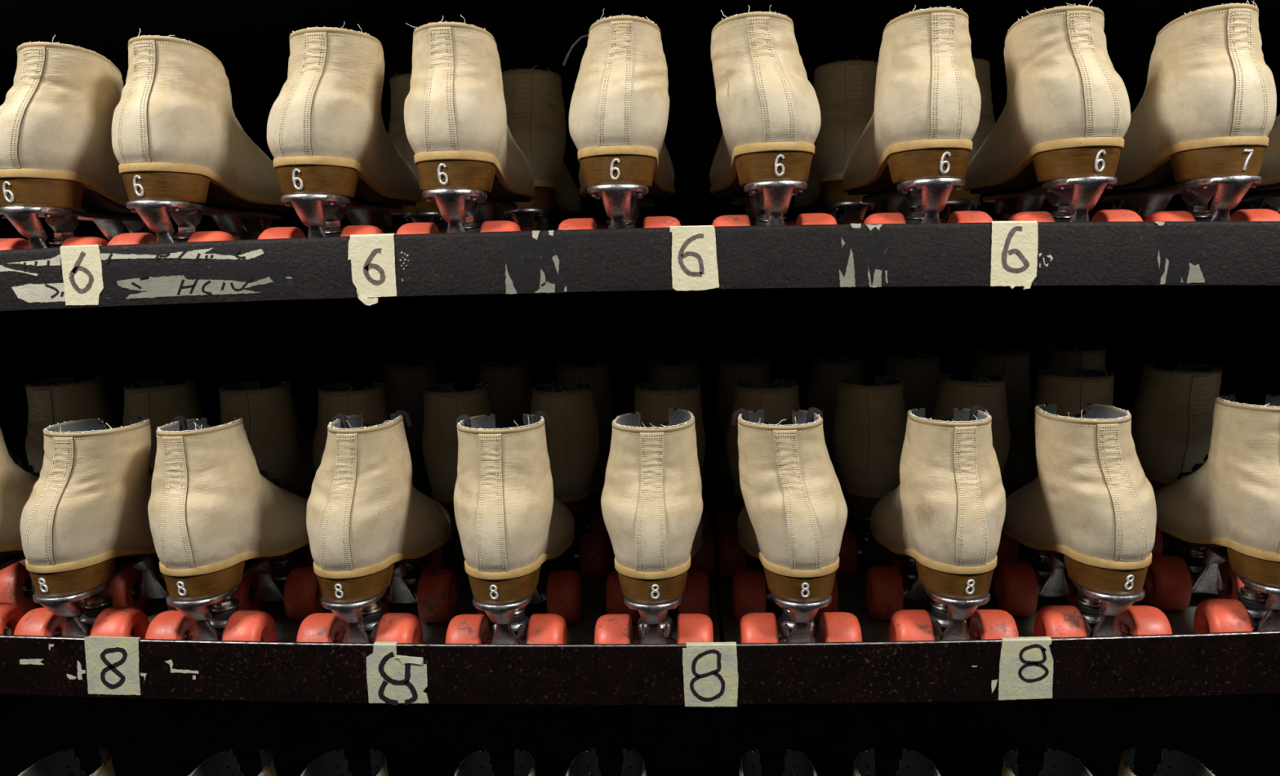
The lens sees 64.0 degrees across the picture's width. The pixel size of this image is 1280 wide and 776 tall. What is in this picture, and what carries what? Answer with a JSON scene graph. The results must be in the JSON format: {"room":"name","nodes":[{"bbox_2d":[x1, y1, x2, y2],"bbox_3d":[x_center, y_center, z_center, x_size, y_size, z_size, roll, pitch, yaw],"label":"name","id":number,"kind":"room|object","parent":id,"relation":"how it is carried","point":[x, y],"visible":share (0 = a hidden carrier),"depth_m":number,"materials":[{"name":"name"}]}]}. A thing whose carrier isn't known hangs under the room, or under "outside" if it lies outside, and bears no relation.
{"room":"roller skating rink","nodes":[
{"label":"roller skating rink","id":0,"kind":"room"},
{"bbox_2d":[0,0,1279,775],"bbox_3d":[0.087,-0.016,1.491,3.091,1.400,1.290,-1,7,2],"label":"storage rack","id":1,"kind":"object","parent":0,"point":[1213,699],"visible":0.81,"depth_m":1.49,"materials":[{"name":"black paint"}]},
{"bbox_2d":[0,427,86,635],"bbox_3d":[-0.650,0.133,1.055,0.109,0.244,0.281,-1,7,2],"label":"skate","id":2,"kind":"object","parent":1,"relation":"on","point":[17,589],"visible":0.37,"depth_m":1.02,"materials":[{"name":"beige leather"}]},
{"bbox_2d":[17,748,117,775],"bbox_3d":[-0.556,0.479,1.092,0.109,0.241,0.281,-1,7,2],"label":"skate","id":3,"kind":"object","parent":1,"relation":"on","point":[65,762],"visible":1,"depth_m":1.04,"materials":[{"name":"beige leather"}]},
{"bbox_2d":[24,376,123,477],"bbox_3d":[-0.701,0.097,1.353,0.109,0.241,0.281,-1,7,1],"label":"skate","id":4,"kind":"object","parent":1,"relation":"on","point":[51,402],"visible":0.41,"depth_m":1.23,"materials":[{"name":"beige leather"}]},
{"bbox_2d":[59,244,103,305],"bbox_3d":[-0.476,-0.097,0.877,0.035,0.051,0.007,-1,7,2],"label":"label","id":5,"kind":"object","parent":1,"relation":"attached to","point":[82,265],"visible":1,"depth_m":0.87,"materials":[{"name":"beige paper"}]},
{"bbox_2d":[0,35,170,250],"bbox_3d":[-0.533,-0.203,1.011,0.121,0.226,0.281,-1,7,1],"label":"skate","id":6,"kind":"object","parent":1,"relation":"on","point":[59,164],"visible":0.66,"depth_m":0.90,"materials":[{"name":"beige leather"}]},
{"bbox_2d":[50,244,61,248],"bbox_3d":[-0.539,-0.123,0.965,0.025,0.031,0.027,-1,7,1],"label":"cushion","id":7,"kind":"object","parent":6,"relation":"on","point":[53,246],"depth_m":0.95,"materials":[{"name":"black rubber"}]},
{"bbox_2d":[19,644,198,679],"bbox_3d":[-0.475,0.245,0.915,0.163,0.034,0.001,-1,7,2],"label":"tape","id":8,"kind":"object","parent":1,"relation":"attached to","point":[37,661],"visible":1,"depth_m":0.92,"materials":[{"name":"paper"}]},
{"bbox_2d":[13,417,208,639],"bbox_3d":[-0.522,0.138,1.051,0.124,0.239,0.281,-1,7,2],"label":"skate","id":9,"kind":"object","parent":1,"relation":"on","point":[86,531],"visible":0.84,"depth_m":0.94,"materials":[{"name":"beige leather"}]},
{"bbox_2d":[83,602,112,630],"bbox_3d":[-0.530,0.224,1.005,0.025,0.031,0.027,-1,7,2],"label":"cushion","id":10,"kind":"object","parent":9,"relation":"on","point":[91,610],"depth_m":0.99,"materials":[{"name":"black rubber"}]},
{"bbox_2d":[157,565,165,584],"bbox_3d":[-0.524,0.207,1.146,0.025,0.031,0.027,-1,7,2],"label":"cushion","id":11,"kind":"object","parent":9,"relation":"on","point":[160,575],"depth_m":1.13,"materials":[{"name":"black rubber"}]},
{"bbox_2d":[84,635,140,695],"bbox_3d":[-0.470,0.248,0.917,0.050,0.054,0.006,-1,7,2],"label":"label","id":12,"kind":"object","parent":1,"relation":"attached to","point":[112,666],"visible":1,"depth_m":0.91,"materials":[{"name":"beige paper"}]},
{"bbox_2d":[0,248,292,302],"bbox_3d":[-0.423,-0.096,0.872,0.262,0.043,0.001,-1,7,2],"label":"tape","id":13,"kind":"object","parent":1,"relation":"attached to","point":[171,286],"visible":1,"depth_m":0.87,"materials":[{"name":"paper"}]},
{"bbox_2d":[122,378,213,564],"bbox_3d":[-0.587,0.100,1.348,0.109,0.243,0.281,-1,7,2],"label":"skate","id":14,"kind":"object","parent":1,"relation":"on","point":[159,402],"visible":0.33,"depth_m":1.22,"materials":[{"name":"beige leather"}]},
{"bbox_2d":[106,29,293,245],"bbox_3d":[-0.419,-0.207,1.006,0.109,0.226,0.281,-1,7,3],"label":"skate","id":15,"kind":"object","parent":1,"relation":"on","point":[180,148],"visible":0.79,"depth_m":0.89,"materials":[{"name":"beige leather"}]},
{"bbox_2d":[174,238,188,242],"bbox_3d":[-0.421,-0.128,0.959,0.025,0.031,0.027,-1,7,3],"label":"cushion","id":16,"kind":"object","parent":15,"relation":"on","point":[178,240],"depth_m":0.95,"materials":[{"name":"black rubber"}]},
{"bbox_2d":[187,749,277,775],"bbox_3d":[-0.396,0.476,1.085,0.109,0.243,0.281,-1,7,2],"label":"skate","id":17,"kind":"object","parent":1,"relation":"on","point":[224,763],"visible":1,"depth_m":1.03,"materials":[{"name":"beige leather"}]},
{"bbox_2d":[145,415,326,641],"bbox_3d":[-0.403,0.137,1.046,0.109,0.244,0.281,-1,7,3],"label":"skate","id":18,"kind":"object","parent":1,"relation":"on","point":[217,523],"visible":0.95,"depth_m":0.95,"materials":[{"name":"beige leather"}]},
{"bbox_2d":[210,605,238,633],"bbox_3d":[-0.405,0.226,1.000,0.025,0.031,0.027,-1,7,3],"label":"cushion","id":19,"kind":"object","parent":18,"relation":"on","point":[220,615],"depth_m":0.99,"materials":[{"name":"black rubber"}]},
{"bbox_2d":[273,564,295,586],"bbox_3d":[-0.396,0.209,1.141,0.025,0.031,0.027,-1,7,3],"label":"cushion","id":20,"kind":"object","parent":18,"relation":"on","point":[282,571],"depth_m":1.13,"materials":[{"name":"black rubber"}]},
{"bbox_2d":[218,380,315,567],"bbox_3d":[-0.464,0.102,1.343,0.109,0.242,0.281,-1,7,2],"label":"skate","id":21,"kind":"object","parent":1,"relation":"on","point":[281,447],"visible":0.44,"depth_m":1.23,"materials":[{"name":"beige leather"}]},
{"bbox_2d":[257,22,421,239],"bbox_3d":[-0.281,-0.211,1.000,0.114,0.225,0.281,-1,7,2],"label":"skate","id":22,"kind":"object","parent":1,"relation":"on","point":[331,146],"visible":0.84,"depth_m":0.88,"materials":[{"name":"beige leather"}]},
{"bbox_2d":[324,231,341,236],"bbox_3d":[-0.284,-0.132,0.953,0.025,0.031,0.027,-1,7,2],"label":"cushion","id":23,"kind":"object","parent":22,"relation":"on","point":[327,233],"depth_m":0.94,"materials":[{"name":"black rubber"}]},
{"bbox_2d":[300,748,388,775],"bbox_3d":[-0.281,0.474,1.081,0.109,0.242,0.281,-1,7,2],"label":"skate","id":24,"kind":"object","parent":1,"relation":"on","point":[332,763],"visible":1,"depth_m":1.03,"materials":[{"name":"beige leather"}]},
{"bbox_2d":[305,382,423,577],"bbox_3d":[-0.352,0.105,1.339,0.109,0.240,0.281,-1,7,2],"label":"skate","id":25,"kind":"object","parent":1,"relation":"on","point":[335,399],"visible":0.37,"depth_m":1.22,"materials":[{"name":"beige leather"}]},
{"bbox_2d":[347,233,396,306],"bbox_3d":[-0.226,-0.100,0.866,0.040,0.060,0.008,-1,7,2],"label":"label","id":26,"kind":"object","parent":1,"relation":"attached to","point":[372,257],"visible":1,"depth_m":0.86,"materials":[{"name":"beige paper"}]},
{"bbox_2d":[296,409,457,643],"bbox_3d":[-0.260,0.136,1.040,0.109,0.248,0.281,-1,7,3],"label":"skate","id":27,"kind":"object","parent":1,"relation":"on","point":[368,523],"visible":0.98,"depth_m":0.93,"materials":[{"name":"beige leather"}]},
{"bbox_2d":[361,608,382,635],"bbox_3d":[-0.262,0.227,0.995,0.025,0.031,0.027,-1,7,3],"label":"cushion","id":28,"kind":"object","parent":27,"relation":"on","point":[371,617],"depth_m":0.98,"materials":[{"name":"black rubber"}]},
{"bbox_2d":[404,566,422,589],"bbox_3d":[-0.254,0.210,1.135,0.025,0.031,0.027,-1,7,3],"label":"cushion","id":29,"kind":"object","parent":27,"relation":"on","point":[412,577],"depth_m":1.12,"materials":[{"name":"black rubber"}]},
{"bbox_2d":[365,641,428,706],"bbox_3d":[-0.214,0.253,0.907,0.054,0.057,0.007,-1,7,4],"label":"label","id":30,"kind":"object","parent":1,"relation":"attached to","point":[393,679],"visible":1,"depth_m":0.91,"materials":[{"name":"paper"}]},
{"bbox_2d":[400,251,408,281],"bbox_3d":[-0.198,-0.102,0.862,0.008,0.025,0.001,-1,7,2],"label":"tape","id":31,"kind":"object","parent":1,"relation":"attached to","point":[401,251],"visible":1,"depth_m":0.86,"materials":[{"name":"paper"}]},
{"bbox_2d":[382,360,439,498],"bbox_3d":[-0.338,0.069,1.637,0.109,0.241,0.281,-1,7,2],"label":"skate","id":32,"kind":"object","parent":1,"relation":"on","point":[405,384],"visible":0.41,"depth_m":1.50,"materials":[{"name":"beige leather"}]},
{"bbox_2d":[388,73,448,230],"bbox_3d":[-0.246,-0.255,1.292,0.109,0.242,0.281,-1,7,2],"label":"skate","id":33,"kind":"object","parent":1,"relation":"on","point":[424,211],"visible":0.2,"depth_m":1.17,"materials":[{"name":"beige leather"}]},
{"bbox_2d":[422,382,496,571],"bbox_3d":[-0.213,0.105,1.333,0.109,0.241,0.281,-1,7,3],"label":"skate","id":34,"kind":"object","parent":1,"relation":"on","point":[442,405],"visible":0.48,"depth_m":1.21,"materials":[{"name":"beige leather"}]},
{"bbox_2d":[395,14,537,235],"bbox_3d":[-0.160,-0.214,0.994,0.109,0.226,0.281,-1,7,2],"label":"skate","id":35,"kind":"object","parent":1,"relation":"on","point":[468,159],"visible":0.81,"depth_m":0.87,"materials":[{"name":"beige leather"}]},
{"bbox_2d":[463,227,479,232],"bbox_3d":[-0.161,-0.135,0.948,0.025,0.031,0.027,-1,7,2],"label":"cushion","id":36,"kind":"object","parent":35,"relation":"on","point":[467,229],"depth_m":0.94,"materials":[{"name":"black rubber"}]},
{"bbox_2d":[453,748,535,775],"bbox_3d":[-0.140,0.473,1.075,0.109,0.240,0.281,-1,7,2],"label":"skate","id":37,"kind":"object","parent":1,"relation":"on","point":[477,763],"visible":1,"depth_m":1.02,"materials":[{"name":"beige leather"}]},
{"bbox_2d":[478,360,532,430],"bbox_3d":[-0.202,0.069,1.631,0.109,0.243,0.281,-1,7,2],"label":"skate","id":38,"kind":"object","parent":1,"relation":"on","point":[510,388],"visible":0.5,"depth_m":1.50,"materials":[{"name":"beige leather"}]},
{"bbox_2d":[444,410,582,644],"bbox_3d":[-0.123,0.135,1.034,0.109,0.250,0.281,-1,7,2],"label":"skate","id":39,"kind":"object","parent":1,"relation":"on","point":[511,524],"visible":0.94,"depth_m":0.92,"materials":[{"name":"beige leather"}]},
{"bbox_2d":[511,610,524,635],"bbox_3d":[-0.123,0.227,0.989,0.025,0.031,0.027,-1,7,2],"label":"cushion","id":40,"kind":"object","parent":39,"relation":"on","point":[517,626],"depth_m":0.98,"materials":[{"name":"silver metal"}]},
{"bbox_2d":[537,568,544,588],"bbox_3d":[-0.117,0.210,1.130,0.025,0.031,0.027,-1,7,2],"label":"cushion","id":41,"kind":"object","parent":39,"relation":"on","point":[540,584],"depth_m":1.12,"materials":[{"name":"black rubber"}]},
{"bbox_2d":[505,230,566,294],"bbox_3d":[-0.087,-0.105,0.858,0.052,0.053,0.001,-1,7,2],"label":"tape","id":42,"kind":"object","parent":1,"relation":"attached to","point":[547,287],"visible":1,"depth_m":0.86,"materials":[{"name":"paper"}]},
{"bbox_2d":[501,65,581,231],"bbox_3d":[-0.130,-0.257,1.287,0.109,0.240,0.281,-1,7,2],"label":"skate","id":43,"kind":"object","parent":1,"relation":"on","point":[534,99],"visible":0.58,"depth_m":1.16,"materials":[{"name":"beige leather"}]},
{"bbox_2d":[529,382,611,579],"bbox_3d":[-0.092,0.104,1.328,0.109,0.243,0.281,-1,7,2],"label":"skate","id":44,"kind":"object","parent":1,"relation":"on","point":[578,467],"visible":0.71,"depth_m":1.21,"materials":[{"name":"beige leather"}]},
{"bbox_2d":[555,360,615,506],"bbox_3d":[-0.079,0.069,1.626,0.109,0.242,0.281,-1,7,2],"label":"skate","id":45,"kind":"object","parent":1,"relation":"on","point":[568,374],"visible":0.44,"depth_m":1.50,"materials":[{"name":"beige leather"}]},
{"bbox_2d":[565,748,646,775],"bbox_3d":[-0.024,0.471,1.070,0.109,0.241,0.281,-1,7,2],"label":"skate","id":46,"kind":"object","parent":1,"relation":"on","point":[585,763],"visible":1,"depth_m":1.02,"materials":[{"name":"beige leather"}]},
{"bbox_2d":[557,9,680,230],"bbox_3d":[-0.016,-0.217,0.988,0.109,0.226,0.281,-1,7,2],"label":"skate","id":47,"kind":"object","parent":1,"relation":"on","point":[620,106],"visible":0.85,"depth_m":0.86,"materials":[{"name":"beige leather"}]},
{"bbox_2d":[608,223,635,228],"bbox_3d":[-0.017,-0.138,0.942,0.025,0.031,0.027,-1,7,2],"label":"cushion","id":48,"kind":"object","parent":47,"relation":"on","point":[629,225],"depth_m":0.93,"materials":[{"name":"black rubber"}]},
{"bbox_2d":[594,408,713,644],"bbox_3d":[0.015,0.136,1.028,0.109,0.246,0.281,-1,7,2],"label":"skate","id":49,"kind":"object","parent":1,"relation":"on","point":[651,502],"visible":0.99,"depth_m":0.91,"materials":[{"name":"beige leather"}]},
{"bbox_2d":[634,381,715,578],"bbox_3d":[0.038,0.103,1.323,0.109,0.242,0.281,-1,7,2],"label":"skate","id":50,"kind":"object","parent":1,"relation":"on","point":[653,404],"visible":0.33,"depth_m":1.21,"materials":[{"name":"beige leather"}]},
{"bbox_2d":[647,359,709,507],"bbox_3d":[0.051,0.068,1.621,0.109,0.240,0.281,-1,7,2],"label":"skate","id":51,"kind":"object","parent":1,"relation":"on","point":[667,377],"visible":0.3,"depth_m":1.49,"materials":[{"name":"beige leather"}]},
{"bbox_2d":[669,225,719,290],"bbox_3d":[0.045,-0.108,0.855,0.041,0.054,0.007,-1,7,2],"label":"label","id":52,"kind":"object","parent":1,"relation":"attached to","point":[694,253],"visible":1,"depth_m":0.85,"materials":[{"name":"beige paper"}]},
{"bbox_2d":[682,641,737,706],"bbox_3d":[0.062,0.250,0.896,0.048,0.057,0.006,-1,7,2],"label":"label","id":53,"kind":"object","parent":1,"relation":"attached to","point":[710,671],"visible":1,"depth_m":0.89,"materials":[{"name":"beige paper"}]},
{"bbox_2d":[714,378,799,578],"bbox_3d":[0.151,0.101,1.318,0.109,0.240,0.281,-1,7,2],"label":"skate","id":54,"kind":"object","parent":1,"relation":"on","point":[777,402],"visible":0.46,"depth_m":1.22,"materials":[{"name":"beige leather"}]},
{"bbox_2d":[709,4,836,226],"bbox_3d":[0.119,-0.219,0.982,0.109,0.227,0.281,-1,7,1],"label":"skate","id":55,"kind":"object","parent":1,"relation":"on","point":[768,108],"visible":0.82,"depth_m":0.86,"materials":[{"name":"beige leather"}]},
{"bbox_2d":[756,221,767,226],"bbox_3d":[0.119,-0.140,0.936,0.025,0.031,0.027,-1,7,1],"label":"cushion","id":56,"kind":"object","parent":55,"relation":"on","point":[759,223],"depth_m":0.93,"materials":[{"name":"black rubber"}]},
{"bbox_2d":[738,748,817,775],"bbox_3d":[0.132,0.467,1.063,0.109,0.243,0.281,-1,7,2],"label":"skate","id":57,"kind":"object","parent":1,"relation":"on","point":[797,763],"visible":1,"depth_m":1.01,"materials":[{"name":"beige leather"}]},
{"bbox_2d":[732,407,862,643],"bbox_3d":[0.147,0.132,1.022,0.113,0.248,0.281,-1,7,2],"label":"skate","id":58,"kind":"object","parent":1,"relation":"on","point":[792,520],"visible":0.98,"depth_m":0.90,"materials":[{"name":"beige leather"}]},
{"bbox_2d":[782,609,793,633],"bbox_3d":[0.149,0.223,0.977,0.025,0.031,0.027,-1,7,2],"label":"cushion","id":59,"kind":"object","parent":58,"relation":"on","point":[788,624],"depth_m":0.96,"materials":[{"name":"silver metal"}]},
{"bbox_2d":[804,355,864,501],"bbox_3d":[0.294,0.061,1.610,0.109,0.243,0.281,-1,7,2],"label":"skate","id":60,"kind":"object","parent":1,"relation":"on","point":[822,388],"visible":0.38,"depth_m":1.48,"materials":[{"name":"beige leather"}]},
{"bbox_2d":[793,56,878,224],"bbox_3d":[0.247,-0.262,1.271,0.109,0.241,0.281,-1,7,2],"label":"skate","id":61,"kind":"object","parent":1,"relation":"on","point":[845,91],"visible":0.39,"depth_m":1.15,"materials":[{"name":"beige leather"}]},
{"bbox_2d":[839,223,888,287],"bbox_3d":[0.185,-0.109,0.846,0.043,0.053,0.001,-1,7,2],"label":"tape","id":62,"kind":"object","parent":1,"relation":"attached to","point":[849,281],"visible":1,"depth_m":0.85,"materials":[{"name":"paper"}]},
{"bbox_2d":[826,376,906,577],"bbox_3d":[0.283,0.097,1.312,0.109,0.241,0.281,-1,7,3],"label":"skate","id":63,"kind":"object","parent":1,"relation":"on","point":[864,451],"visible":0.8,"depth_m":1.19,"materials":[{"name":"beige leather"}]},
{"bbox_2d":[853,748,940,775],"bbox_3d":[0.248,0.466,1.058,0.109,0.242,0.281,-1,7,2],"label":"skate","id":64,"kind":"object","parent":1,"relation":"on","point":[912,763],"visible":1,"depth_m":1.01,"materials":[{"name":"beige leather"}]},
{"bbox_2d":[883,352,941,420],"bbox_3d":[0.408,0.058,1.605,0.109,0.242,0.281,-1,7,2],"label":"skate","id":65,"kind":"object","parent":1,"relation":"on","point":[920,375],"visible":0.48,"depth_m":1.47,"materials":[{"name":"beige leather"}]},
{"bbox_2d":[842,5,992,224],"bbox_3d":[0.254,-0.220,0.977,0.109,0.225,0.281,-1,7,2],"label":"skate","id":66,"kind":"object","parent":1,"relation":"on","point":[915,147],"visible":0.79,"depth_m":0.85,"materials":[{"name":"beige leather"}]},
{"bbox_2d":[905,218,923,223],"bbox_3d":[0.253,-0.141,0.930,0.025,0.031,0.027,-1,7,2],"label":"cushion","id":67,"kind":"object","parent":66,"relation":"on","point":[908,220],"depth_m":0.92,"materials":[{"name":"black rubber"}]},
{"bbox_2d":[864,404,1018,641],"bbox_3d":[0.291,0.129,1.016,0.109,0.247,0.281,-1,7,3],"label":"skate","id":68,"kind":"object","parent":1,"relation":"on","point":[944,520],"visible":0.98,"depth_m":0.90,"materials":[{"name":"beige leather"}]},
{"bbox_2d":[902,563,917,585],"bbox_3d":[0.297,0.202,1.112,0.025,0.031,0.027,-1,7,3],"label":"cushion","id":69,"kind":"object","parent":68,"relation":"on","point":[909,575],"depth_m":1.10,"materials":[{"name":"black rubber"}]},
{"bbox_2d":[931,606,950,633],"bbox_3d":[0.289,0.218,0.971,0.025,0.031,0.027,-1,7,3],"label":"cushion","id":70,"kind":"object","parent":68,"relation":"on","point":[940,620],"depth_m":0.96,"materials":[{"name":"black rubber"}]},
{"bbox_2d":[938,57,995,222],"bbox_3d":[0.363,-0.264,1.266,0.109,0.243,0.281,-1,7,2],"label":"skate","id":71,"kind":"object","parent":1,"relation":"on","point":[961,200],"visible":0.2,"depth_m":1.14,"materials":[{"name":"beige leather"}]},
{"bbox_2d":[930,373,1018,573],"bbox_3d":[0.396,0.092,1.307,0.109,0.243,0.281,-1,7,2],"label":"skate","id":72,"kind":"object","parent":1,"relation":"on","point":[988,391],"visible":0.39,"depth_m":1.19,"materials":[{"name":"beige leather"}]},
{"bbox_2d":[972,666,997,693],"bbox_3d":[0.297,0.252,0.884,0.022,0.025,0.001,-1,7,2],"label":"tape","id":73,"kind":"object","parent":1,"relation":"attached to","point":[993,684],"visible":1,"depth_m":0.88,"materials":[{"name":"paper"}]},
{"bbox_2d":[968,348,1031,496],"bbox_3d":[0.532,0.053,1.599,0.109,0.240,0.281,-1,7,2],"label":"skate","id":74,"kind":"object","parent":1,"relation":"on","point":[1013,365],"visible":0.38,"depth_m":1.47,"materials":[{"name":"beige leather"}]},
{"bbox_2d":[990,221,1038,289],"bbox_3d":[0.307,-0.109,0.843,0.038,0.056,0.008,-1,7,2],"label":"label","id":75,"kind":"object","parent":1,"relation":"attached to","point":[1015,244],"visible":1,"depth_m":0.84,"materials":[{"name":"beige paper"}]},
{"bbox_2d":[998,636,1053,700],"bbox_3d":[0.332,0.242,0.884,0.046,0.055,0.006,-1,7,2],"label":"label","id":76,"kind":"object","parent":1,"relation":"attached to","point":[1026,664],"visible":1,"depth_m":0.88,"materials":[{"name":"beige paper"}]},
{"bbox_2d":[1039,253,1053,267],"bbox_3d":[0.333,-0.105,0.840,0.012,0.012,0.001,-1,7,2],"label":"tape","id":77,"kind":"object","parent":1,"relation":"attached to","point":[1040,255],"visible":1,"depth_m":0.84,"materials":[{"name":"paper"}]},
{"bbox_2d":[1001,748,1093,775],"bbox_3d":[0.383,0.465,1.052,0.109,0.240,0.281,-1,7,2],"label":"skate","id":78,"kind":"object","parent":1,"relation":"on","point":[1056,762],"visible":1,"depth_m":1.00,"materials":[{"name":"beige leather"}]},
{"bbox_2d":[964,0,1142,222],"bbox_3d":[0.379,-0.222,0.971,0.110,0.230,0.281,-1,7,2],"label":"skate","id":79,"kind":"object","parent":1,"relation":"on","point":[1059,133],"visible":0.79,"depth_m":0.85,"materials":[{"name":"beige leather"}]},
{"bbox_2d":[1053,217,1071,222],"bbox_3d":[0.379,-0.141,0.925,0.025,0.031,0.027,-1,7,2],"label":"cushion","id":80,"kind":"object","parent":79,"relation":"on","point":[1056,220],"depth_m":0.91,"materials":[{"name":"black rubber"}]},
{"bbox_2d":[1002,368,1114,564],"bbox_3d":[0.520,0.087,1.301,0.109,0.242,0.281,-1,7,2],"label":"skate","id":81,"kind":"object","parent":1,"relation":"on","point":[1071,394],"visible":0.36,"depth_m":1.21,"materials":[{"name":"beige leather"}]},
{"bbox_2d":[1027,344,1106,422],"bbox_3d":[0.648,0.047,1.594,0.109,0.241,0.281,-1,7,2],"label":"skate","id":82,"kind":"object","parent":1,"relation":"on","point":[1063,362],"visible":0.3,"depth_m":1.47,"materials":[{"name":"beige leather"}]},
{"bbox_2d":[993,403,1172,637],"bbox_3d":[0.425,0.125,1.010,0.113,0.244,0.281,-1,7,4],"label":"skate","id":83,"kind":"object","parent":1,"relation":"on","point":[1088,510],"visible":0.98,"depth_m":0.90,"materials":[{"name":"beige leather"}]},
{"bbox_2d":[1031,558,1050,582],"bbox_3d":[0.435,0.197,1.106,0.025,0.031,0.027,-1,7,4],"label":"cushion","id":84,"kind":"object","parent":83,"relation":"on","point":[1040,566],"depth_m":1.09,"materials":[{"name":"black rubber"}]},
{"bbox_2d":[1076,601,1100,629],"bbox_3d":[0.424,0.213,0.965,0.025,0.031,0.027,-1,7,4],"label":"cushion","id":85,"kind":"object","parent":83,"relation":"on","point":[1089,611],"depth_m":0.95,"materials":[{"name":"black rubber"}]},
{"bbox_2d":[1116,747,1214,775],"bbox_3d":[0.502,0.462,1.047,0.109,0.241,0.281,-1,7,2],"label":"skate","id":86,"kind":"object","parent":1,"relation":"on","point":[1173,762],"visible":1,"depth_m":0.99,"materials":[{"name":"beige leather"}]},
{"bbox_2d":[1127,363,1222,556],"bbox_3d":[0.638,0.082,1.296,0.109,0.240,0.281,-1,7,3],"label":"skate","id":87,"kind":"object","parent":1,"relation":"on","point":[1171,414],"visible":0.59,"depth_m":1.17,"materials":[{"name":"beige leather"}]},
{"bbox_2d":[1154,222,1204,284],"bbox_3d":[0.440,-0.111,0.835,0.043,0.051,0.001,-1,7,2],"label":"tape","id":88,"kind":"object","parent":1,"relation":"attached to","point":[1195,274],"visible":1,"depth_m":0.84,"materials":[{"name":"paper"}]},
{"bbox_2d":[1089,0,1279,222],"bbox_3d":[0.500,-0.220,0.967,0.109,0.226,0.281,-1,7,3],"label":"skate","id":89,"kind":"object","parent":1,"relation":"on","point":[1200,127],"visible":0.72,"depth_m":0.85,"materials":[{"name":"beige leather"}]},
{"bbox_2d":[1194,217,1210,221],"bbox_3d":[0.498,-0.141,0.920,0.025,0.031,0.027,-1,7,3],"label":"cushion","id":90,"kind":"object","parent":89,"relation":"on","point":[1197,219],"depth_m":0.91,"materials":[{"name":"black rubber"}]},
{"bbox_2d":[1142,394,1279,633],"bbox_3d":[0.579,0.118,1.002,0.109,0.244,0.281,0,7,8],"label":"skate","id":91,"kind":"object","parent":1,"relation":"on","point":[1223,517],"visible":0.98,"depth_m":0.92,"materials":[{"name":"beige leather"}]},
{"bbox_2d":[1181,553,1204,577],"bbox_3d":[0.593,0.190,1.097,0.025,0.031,0.027,0,7,8],"label":"cushion","id":92,"kind":"object","parent":91,"relation":"on","point":[1194,563],"depth_m":1.08,"materials":[{"name":"black rubber"}]},
{"bbox_2d":[1237,595,1266,623],"bbox_3d":[0.572,0.207,0.958,0.025,0.031,0.027,0,7,8],"label":"cushion","id":93,"kind":"object","parent":91,"relation":"on","point":[1255,605],"depth_m":0.94,"materials":[{"name":"black rubber"}]},
{"bbox_2d":[1240,115,1279,213],"bbox_3d":[0.637,-0.220,0.961,0.109,0.228,0.281,-1,7,5],"label":"skate","id":94,"kind":"object","parent":1,"relation":"on","point":[1268,198],"visible":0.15,"depth_m":0.98,"materials":[{"name":"beige leather"}]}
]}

